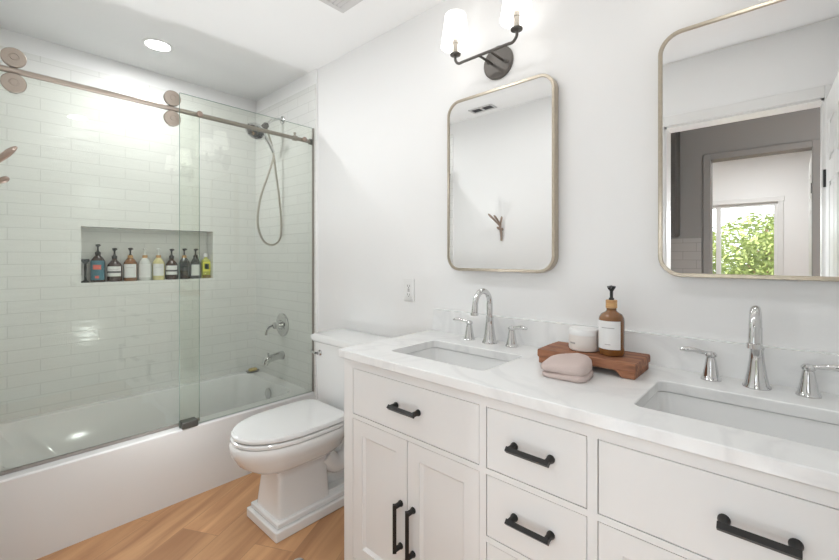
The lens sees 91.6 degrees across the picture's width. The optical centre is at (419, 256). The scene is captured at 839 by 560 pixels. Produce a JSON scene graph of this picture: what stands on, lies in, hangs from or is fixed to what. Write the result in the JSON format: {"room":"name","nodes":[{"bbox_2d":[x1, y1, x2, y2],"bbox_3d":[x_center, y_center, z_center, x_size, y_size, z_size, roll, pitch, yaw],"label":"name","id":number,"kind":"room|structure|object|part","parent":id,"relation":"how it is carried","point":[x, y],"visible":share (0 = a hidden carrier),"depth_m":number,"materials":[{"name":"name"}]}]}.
{"room":"bathroom","nodes":[
{"label":"bathroom","id":0,"kind":"room"},
{"bbox_2d":[0,27,255,280],"bbox_3d":[-1.859,0.011,2.701,0.216,2.440,1.740,0,0,42],"label":"wall","id":1,"kind":"structure","parent":0,"point":[108,238],"depth_m":2.63,"materials":[{"name":"white paint"}]},
{"bbox_2d":[0,46,254,421],"bbox_3d":[-1.817,0.060,2.663,0.110,2.343,1.740,0,0,42],"label":"wall tile","id":2,"kind":"structure","parent":1,"relation":"attached to","point":[82,158],"depth_m":2.50,"materials":[{"name":"white tile"}]},
{"bbox_2d":[81,259,89,282],"bbox_3d":[-2.006,0.086,2.447,0.040,0.140,0.040,0,0,42],"label":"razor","id":3,"kind":"object","parent":2,"relation":"on","point":[84,261],"visible":1,"depth_m":2.44,"materials":[{"name":"black plastic"}]},
{"bbox_3d":[-2.005,0.093,2.446,0.015,0.106,0.014,0,0,42],"label":"razor handle","id":4,"kind":"part","parent":3,"relation":"part of","materials":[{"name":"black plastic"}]},
{"bbox_2d":[90,244,105,281],"bbox_3d":[-1.968,0.040,2.495,0.076,0.232,0.074,0,0,42],"label":"pump bottle","id":5,"kind":"object","parent":2,"relation":"in","point":[97,263],"visible":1,"depth_m":2.47,"materials":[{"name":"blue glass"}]},
{"bbox_2d":[93,265,100,268],"bbox_3d":[-1.950,0.065,2.465,0.040,0.028,0.006,0,0,-31],"label":"print","id":6,"kind":"object","parent":5,"relation":"attached to","point":[94,266],"depth_m":2.46,"materials":[{"name":"red paper"}]},
{"bbox_2d":[107,248,121,281],"bbox_3d":[-1.912,0.051,2.557,0.080,0.209,0.078,0,0,42],"label":"pump bottle","id":7,"kind":"object","parent":2,"relation":"in","point":[114,267],"visible":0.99,"depth_m":2.53,"materials":[{"name":"brown glass"}]},
{"bbox_2d":[123,248,137,280],"bbox_3d":[-1.857,0.050,2.618,0.077,0.212,0.076,0,0,42],"label":"pump bottle","id":8,"kind":"object","parent":2,"relation":"in","point":[130,266],"visible":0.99,"depth_m":2.59,"materials":[{"name":"orange glass"}]},
{"bbox_2d":[138,248,151,279],"bbox_3d":[-1.803,0.050,2.677,0.075,0.212,0.074,0,0,42],"label":"pump bottle","id":9,"kind":"object","parent":2,"relation":"in","point":[144,265],"visible":0.99,"depth_m":2.65,"materials":[{"name":"white plastic"}]},
{"bbox_2d":[152,248,164,279],"bbox_3d":[-1.750,0.050,2.735,0.073,0.212,0.072,0,0,42],"label":"pump bottle","id":10,"kind":"object","parent":2,"relation":"in","point":[158,265],"visible":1,"depth_m":2.71,"materials":[{"name":"yellow plastic"}]},
{"bbox_2d":[165,249,177,278],"bbox_3d":[-1.698,0.051,2.793,0.077,0.209,0.076,0,0,42],"label":"pump bottle","id":11,"kind":"object","parent":2,"relation":"in","point":[171,267],"visible":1,"depth_m":2.77,"materials":[{"name":"brown glass"}]},
{"bbox_2d":[180,248,189,278],"bbox_3d":[-1.645,0.050,2.852,0.068,0.212,0.068,0,0,42],"label":"pump bottle","id":12,"kind":"object","parent":2,"relation":"in","point":[184,262],"visible":0.94,"depth_m":2.83,"materials":[{"name":"grey"}]},
{"bbox_2d":[190,249,200,278],"bbox_3d":[-1.596,0.050,2.905,0.067,0.212,0.066,0,0,42],"label":"pump bottle","id":13,"kind":"object","parent":2,"relation":"in","point":[194,264],"visible":0.94,"depth_m":2.88,"materials":[{"name":"grey"}]},
{"bbox_2d":[201,253,210,277],"bbox_3d":[-1.550,0.067,2.956,0.039,0.179,0.054,0,0,42],"label":"pump bottle","id":14,"kind":"object","parent":2,"relation":"in","point":[205,263],"visible":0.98,"depth_m":2.94,"materials":[{"name":"yellow plastic"}]},
{"bbox_2d":[36,473,343,559],"bbox_3d":[-1.487,1.272,-0.001,4.400,0.080,5.240,0,0,42],"label":"floor","id":15,"kind":"structure","parent":0,"point":[212,524],"depth_m":1.79,"materials":[{"name":"brown wood"}]},
{"bbox_2d":[0,370,314,559],"bbox_3d":[-1.474,1.052,2.352,0.813,0.359,1.484,0,0,42],"label":"bathtub","id":16,"kind":"object","parent":15,"relation":"on","point":[51,507],"visible":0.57,"depth_m":2.04,"materials":[{"name":"white ceramic"}]},
{"bbox_2d":[246,367,259,372],"bbox_3d":[-1.258,0.857,3.077,0.052,0.030,0.098,0,0,42],"label":"soap dish","id":17,"kind":"object","parent":16,"relation":"on","point":[254,369],"visible":1,"depth_m":3.06,"materials":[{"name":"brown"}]},
{"bbox_3d":[-1.047,0.946,2.814,0.072,0.072,0.018,0,0,42],"label":"overflow plate","id":18,"kind":"part","parent":16,"relation":"part of","materials":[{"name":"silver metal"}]},
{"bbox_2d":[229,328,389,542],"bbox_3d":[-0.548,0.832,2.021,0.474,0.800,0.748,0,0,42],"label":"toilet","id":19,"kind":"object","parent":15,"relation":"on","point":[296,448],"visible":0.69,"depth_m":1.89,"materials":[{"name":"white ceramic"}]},
{"bbox_3d":[-0.624,0.993,1.938,0.372,0.347,0.524,0,0,42],"label":"bowl","id":20,"kind":"part","parent":19,"relation":"part of","materials":[{"name":"white ceramic"}]},
{"bbox_3d":[-0.632,0.808,1.929,0.366,0.020,0.492,0,0,42],"label":"seat","id":21,"kind":"part","parent":19,"relation":"part of","materials":[{"name":"white ceramic"}]},
{"bbox_3d":[-0.627,0.782,1.934,0.362,0.026,0.499,0,0,42],"label":"lid","id":22,"kind":"part","parent":19,"relation":"part of","materials":[{"name":"white ceramic"}]},
{"bbox_3d":[-0.520,1.174,2.052,0.252,0.026,0.556,0,0,42],"label":"foot moulding","id":23,"kind":"part","parent":19,"relation":"part of","materials":[{"name":"white ceramic"}]},
{"bbox_3d":[-0.574,0.531,2.257,0.077,0.032,0.030,0,0,42],"label":"flush lever","id":24,"kind":"part","parent":19,"relation":"part of","materials":[{"name":"silver metal"}]},
{"bbox_3d":[-0.367,0.648,2.221,0.444,0.342,0.196,0,0,42],"label":"tank","id":25,"kind":"part","parent":19,"relation":"part of","materials":[{"name":"white ceramic"}]},
{"bbox_3d":[-0.370,0.454,2.218,0.474,0.046,0.217,0,0,42],"label":"tank lid","id":26,"kind":"part","parent":19,"relation":"part of","materials":[{"name":"white ceramic"}]},
{"bbox_2d":[344,358,838,559],"bbox_3d":[0.457,0.808,1.230,1.564,0.848,0.577,0,0,42],"label":"bathroom vanity","id":27,"kind":"object","parent":15,"relation":"on","point":[433,471],"visible":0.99,"depth_m":1.04,"materials":[{"name":"white paint"}]},
{"bbox_3d":[-0.139,0.871,1.448,0.281,0.522,0.019,0,0,42],"label":"door","id":28,"kind":"part","parent":27,"relation":"part of","materials":[{"name":"white paint"}]},
{"bbox_3d":[-0.075,0.896,1.350,0.021,0.163,0.039,0,0,42],"label":"handle","id":29,"kind":"part","parent":27,"relation":"part of","materials":[{"name":"black metal"}]},
{"bbox_3d":[-0.054,0.502,1.331,0.122,0.021,0.039,0,0,42],"label":"handle","id":30,"kind":"part","parent":27,"relation":"part of","materials":[{"name":"black metal"}]},
{"bbox_3d":[-0.033,0.896,1.311,0.021,0.163,0.039,0,0,42],"label":"handle","id":31,"kind":"part","parent":27,"relation":"part of","materials":[{"name":"black metal"}]},
{"bbox_3d":[-0.034,0.505,1.353,0.565,0.168,0.019,0,0,42],"label":"drawer","id":32,"kind":"part","parent":27,"relation":"part of","materials":[{"name":"white paint"}]},
{"bbox_3d":[0.071,0.871,1.257,0.281,0.522,0.019,0,0,42],"label":"door","id":33,"kind":"part","parent":27,"relation":"part of","materials":[{"name":"white paint"}]},
{"bbox_3d":[0.296,0.883,1.053,0.274,0.169,0.019,0,0,42],"label":"drawer","id":34,"kind":"part","parent":27,"relation":"part of","materials":[{"name":"white paint"}]},
{"bbox_3d":[0.276,0.691,1.031,0.122,0.021,0.039,0,0,42],"label":"handle","id":35,"kind":"part","parent":27,"relation":"part of","materials":[{"name":"black metal"}]},
{"bbox_3d":[0.276,0.502,1.031,0.122,0.021,0.039,0,0,42],"label":"handle","id":36,"kind":"part","parent":27,"relation":"part of","materials":[{"name":"black metal"}]},
{"bbox_3d":[0.296,0.694,1.053,0.274,0.169,0.019,0,0,42],"label":"drawer","id":37,"kind":"part","parent":27,"relation":"part of","materials":[{"name":"white paint"}]},
{"bbox_3d":[0.296,0.505,1.053,0.274,0.168,0.019,0,0,42],"label":"drawer","id":38,"kind":"part","parent":27,"relation":"part of","materials":[{"name":"white paint"}]},
{"bbox_2d":[338,309,838,492],"bbox_3d":[0.462,0.318,1.236,1.576,0.132,0.564,0,0,42],"label":"countertop","id":39,"kind":"structure","parent":27,"relation":"on","point":[609,401],"depth_m":1.10,"materials":[{"name":"white stone"}]},
{"bbox_2d":[407,348,507,370],"bbox_3d":[0.129,0.463,1.488,0.474,0.156,0.320,0,0,42],"label":"sink","id":40,"kind":"object","parent":39,"relation":"in","point":[475,362],"visible":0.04,"depth_m":1.63,"materials":[{"name":"white ceramic"}]},
{"bbox_2d":[453,288,527,347],"bbox_3d":[0.255,0.240,1.630,0.351,0.226,0.155,0,0,42],"label":"faucet","id":41,"kind":"object","parent":39,"relation":"on","point":[489,335],"visible":1,"depth_m":1.65,"materials":[{"name":"silver metal"}]},
{"bbox_3d":[0.193,0.308,1.749,0.100,0.089,0.050,0,0,42],"label":"handle","id":42,"kind":"part","parent":41,"relation":"part of","materials":[{"name":"silver metal"}]},
{"bbox_3d":[0.255,0.240,1.630,0.062,0.226,0.155,0,0,42],"label":"spout","id":43,"kind":"part","parent":41,"relation":"part of","materials":[{"name":"silver metal"}]},
{"bbox_3d":[0.380,0.308,1.580,0.100,0.089,0.050,0,0,42],"label":"handle","id":44,"kind":"part","parent":41,"relation":"part of","materials":[{"name":"silver metal"}]},
{"bbox_2d":[541,353,592,382],"bbox_3d":[0.434,0.320,1.202,0.136,0.064,0.118,0,0,36],"label":"washcloth","id":45,"kind":"object","parent":39,"relation":"on","point":[571,367],"visible":1,"depth_m":1.16,"materials":[{"name":"pink fabric"}]},
{"bbox_2d":[537,341,649,379],"bbox_3d":[0.556,0.330,1.315,0.301,0.046,0.168,0,0,42],"label":"wooden riser","id":46,"kind":"object","parent":39,"relation":"on","point":[631,365],"visible":0.8,"depth_m":1.23,"materials":[{"name":"brown wood"}]},
{"bbox_2d":[569,326,597,352],"bbox_3d":[0.539,0.270,1.336,0.095,0.072,0.095,0,0,42],"label":"jar","id":47,"kind":"object","parent":46,"relation":"on","point":[581,338],"visible":0.94,"depth_m":1.30,"materials":[{"name":"white ceramic"}]},
{"bbox_3d":[0.539,0.244,1.336,0.095,0.020,0.095,0,0,42],"label":"lid","id":48,"kind":"part","parent":47,"relation":"part of","materials":[{"name":"white"}]},
{"bbox_2d":[598,285,624,356],"bbox_3d":[0.599,0.198,1.272,0.075,0.216,0.076,0,0,42],"label":"soap bottle","id":49,"kind":"object","parent":46,"relation":"on","point":[611,323],"visible":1,"depth_m":1.25,"materials":[{"name":"orange glass"}]},
{"bbox_2d":[643,391,838,450],"bbox_3d":[0.750,0.463,0.928,0.474,0.156,0.327,0,0,42],"label":"sink","id":50,"kind":"object","parent":39,"relation":"in","point":[801,430],"visible":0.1,"depth_m":1.03,"materials":[{"name":"white ceramic"}]},
{"bbox_2d":[680,305,838,398],"bbox_3d":[0.878,0.240,1.065,0.351,0.226,0.155,0,0,42],"label":"faucet","id":51,"kind":"object","parent":39,"relation":"on","point":[756,378],"visible":1,"depth_m":1.07,"materials":[{"name":"silver metal"}]},
{"bbox_3d":[0.816,0.308,1.184,0.100,0.089,0.050,0,0,42],"label":"handle","id":52,"kind":"part","parent":51,"relation":"part of","materials":[{"name":"silver metal"}]},
{"bbox_3d":[0.878,0.240,1.065,0.062,0.226,0.155,0,0,42],"label":"spout","id":53,"kind":"part","parent":51,"relation":"part of","materials":[{"name":"silver metal"}]},
{"bbox_3d":[1.002,0.308,1.015,0.100,0.089,0.050,0,0,42],"label":"handle","id":54,"kind":"part","parent":51,"relation":"part of","materials":[{"name":"silver metal"}]},
{"bbox_3d":[0.521,0.871,0.848,0.281,0.522,0.019,0,0,42],"label":"door","id":55,"kind":"part","parent":27,"relation":"part of","materials":[{"name":"white paint"}]},
{"bbox_3d":[0.626,0.505,0.753,0.565,0.168,0.019,0,0,42],"label":"drawer","id":56,"kind":"part","parent":27,"relation":"part of","materials":[{"name":"white paint"}]},
{"bbox_3d":[0.606,0.502,0.731,0.122,0.021,0.039,0,0,42],"label":"handle","id":57,"kind":"part","parent":27,"relation":"part of","materials":[{"name":"black metal"}]},
{"bbox_2d":[0,0,444,100],"bbox_3d":[-1.487,-1.248,-0.001,4.400,0.080,5.240,0,0,42],"label":"ceiling","id":58,"kind":"structure","parent":0,"point":[247,49],"depth_m":2.18,"materials":[{"name":"white paint"}]},
{"bbox_2d":[141,38,173,52],"bbox_3d":[-1.496,-1.205,2.331,0.156,0.006,0.156,0,0,42],"label":"recessed light","id":59,"kind":"object","parent":58,"relation":"in","point":[154,44],"visible":1,"depth_m":2.33,"materials":[{"name":"white paint"}]},
{"bbox_2d":[145,40,169,50],"bbox_3d":[-1.496,-1.206,2.331,0.119,0.003,0.119,0,0,37],"label":"diffuser","id":60,"kind":"object","parent":59,"relation":"attached to","point":[156,45],"depth_m":2.33,"materials":[{"name":"white"}]},
{"bbox_2d":[319,0,362,12],"bbox_3d":[-0.386,-1.204,1.813,0.260,0.008,0.310,0,0,42],"label":"ceiling vent","id":61,"kind":"object","parent":58,"relation":"in","point":[342,6],"visible":1,"depth_m":1.94,"materials":[{"name":"grey"}]},
{"bbox_2d":[256,0,838,400],"bbox_3d":[0.063,0.011,2.048,3.500,2.440,0.122,0,0,42],"label":"wall","id":62,"kind":"structure","parent":0,"point":[383,106],"depth_m":1.62,"materials":[{"name":"white paint"}]},
{"bbox_2d":[255,84,315,399],"bbox_3d":[-0.972,0.060,2.901,0.820,2.343,0.006,0,0,42],"label":"wall tile","id":63,"kind":"structure","parent":62,"relation":"attached to","point":[283,270],"depth_m":2.85,"materials":[{"name":"white tile"}]},
{"bbox_2d":[0,65,311,144],"bbox_3d":[-1.200,-0.751,2.104,0.036,0.052,1.482,0,0,42],"label":"shower rail","id":64,"kind":"object","parent":63,"relation":"attached to","point":[3,68],"visible":1,"depth_m":1.93,"materials":[{"name":"silver metal"}]},
{"bbox_2d":[0,47,199,475],"bbox_3d":[-1.427,0.018,1.868,0.040,1.705,0.788,0,0,42],"label":"door","id":65,"kind":"structure","parent":64,"relation":"hanging from","point":[12,57],"depth_m":1.77,"materials":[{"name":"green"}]},
{"bbox_3d":[-1.436,0.050,1.877,0.008,1.620,0.788,0,0,42],"label":"glass pane","id":66,"kind":"part","parent":65,"relation":"part of","materials":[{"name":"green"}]},
{"bbox_2d":[179,93,313,429],"bbox_3d":[-0.953,0.023,2.352,0.057,1.700,0.783,0,0,42],"label":"fixed glass panel","id":67,"kind":"object","parent":63,"relation":"attached to","point":[189,422],"visible":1,"depth_m":2.29,"materials":[{"name":"green"}]},
{"bbox_2d":[245,116,284,245],"bbox_3d":[-1.058,-0.535,2.800,0.133,0.926,0.260,0,0,42],"label":"handheld shower","id":68,"kind":"object","parent":63,"relation":"attached to","point":[253,134],"visible":0.92,"depth_m":2.80,"materials":[{"name":"silver metal"}]},
{"bbox_3d":[-1.020,-0.935,2.844,0.019,0.086,0.124,0,0,42],"label":"shower arm","id":69,"kind":"part","parent":68,"relation":"part of","materials":[{"name":"silver metal"}]},
{"bbox_2d":[262,351,284,365],"bbox_3d":[-1.022,0.709,2.842,0.064,0.086,0.157,0,0,42],"label":"tub spout","id":70,"kind":"object","parent":63,"relation":"attached to","point":[278,355],"visible":1,"depth_m":2.82,"materials":[{"name":"silver metal"}]},
{"bbox_2d":[265,313,288,335],"bbox_3d":[-1.010,0.484,2.855,0.164,0.164,0.114,0,0,42],"label":"shower valve","id":71,"kind":"object","parent":63,"relation":"attached to","point":[282,324],"visible":1,"depth_m":2.85,"materials":[{"name":"silver metal"}]},
{"bbox_3d":[-1.028,0.504,2.848,0.095,0.092,0.055,0,0,-29],"label":"lever","id":72,"kind":"part","parent":71,"relation":"part of","materials":[{"name":"silver metal"}]},
{"bbox_2d":[404,278,414,301],"bbox_3d":[-0.053,0.172,2.079,0.072,0.116,0.008,0,0,42],"label":"wall outlet","id":73,"kind":"object","parent":62,"relation":"attached to","point":[409,284],"visible":1,"depth_m":2.07,"materials":[{"name":"white plastic"}]},
{"bbox_2d":[406,283,410,296],"bbox_3d":[-0.054,0.172,2.078,0.034,0.068,0.002,0,0,42],"label":"receptacle","id":74,"kind":"object","parent":73,"relation":"attached to","point":[408,285],"depth_m":2.08,"materials":[{"name":"white plastic"}]},
{"bbox_2d":[441,0,533,79],"bbox_3d":[0.278,-0.891,1.666,0.416,0.282,0.174,0,0,42],"label":"wall sconce","id":75,"kind":"object","parent":62,"relation":"attached to","point":[515,14],"visible":1,"depth_m":1.69,"materials":[{"name":"white glass"}]},
{"bbox_3d":[0.154,-0.966,1.745,0.125,0.134,0.125,0,0,42],"label":"lamp shade","id":76,"kind":"part","parent":75,"relation":"part of","materials":[{"name":"white glass"}]},
{"bbox_2d":[450,39,460,57],"bbox_3d":[0.154,-0.896,1.745,0.046,0.079,0.046,0,0,42],"label":"bulb","id":77,"kind":"object","parent":75,"relation":"on","point":[455,54],"depth_m":1.74,"materials":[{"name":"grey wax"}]},
{"bbox_3d":[0.294,-0.831,1.683,0.305,0.060,0.108,0,0,42],"label":"arm","id":78,"kind":"part","parent":75,"relation":"part of","materials":[{"name":"grey metal"}]},
{"bbox_3d":[0.332,-0.821,1.725,0.140,0.140,0.014,0,0,42],"label":"wall plate","id":79,"kind":"part","parent":75,"relation":"part of","materials":[{"name":"grey metal"}]},
{"bbox_3d":[0.369,-0.966,1.550,0.125,0.134,0.125,0,0,42],"label":"lamp shade","id":80,"kind":"part","parent":75,"relation":"part of","materials":[{"name":"white glass"}]},
{"bbox_2d":[511,10,522,32],"bbox_3d":[0.369,-0.896,1.550,0.046,0.079,0.046,0,0,42],"label":"bulb","id":81,"kind":"object","parent":75,"relation":"on","point":[517,28],"depth_m":1.54,"materials":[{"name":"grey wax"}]},
{"bbox_2d":[447,74,557,272],"bbox_3d":[0.329,-0.319,1.710,0.512,0.764,0.040,0,0,42],"label":"wall mirror","id":82,"kind":"object","parent":62,"relation":"attached to","point":[502,142],"visible":1,"depth_m":1.67,"materials":[{"name":"silver metal"}]},
{"bbox_2d":[433,309,838,394],"bbox_3d":[0.649,0.302,1.433,1.564,0.101,0.020,0,0,42],"label":"backsplash","id":83,"kind":"structure","parent":62,"relation":"attached to","point":[783,368],"depth_m":1.27,"materials":[{"name":"white stone"}]},
{"bbox_2d":[658,0,838,281],"bbox_3d":[0.955,-0.319,1.141,0.500,0.764,0.040,0,0,42],"label":"wall mirror","id":84,"kind":"object","parent":62,"relation":"attached to","point":[748,98],"visible":1,"depth_m":1.14,"materials":[{"name":"silver metal"}]},
{"bbox_3d":[-1.025,0.012,0.850,3.500,2.440,0.120,0,0,42],"label":"wall","id":85,"kind":"structure","parent":0,"visible":0},
{"bbox_2d":[0,146,17,183],"bbox_3d":[-1.272,-0.239,1.224,0.127,0.224,0.101,0,0,42],"label":"hook","id":86,"kind":"object","parent":85,"relation":"attached to","point":[7,153],"visible":1,"depth_m":1.21,"materials":[{"name":"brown metal"}]}
]}

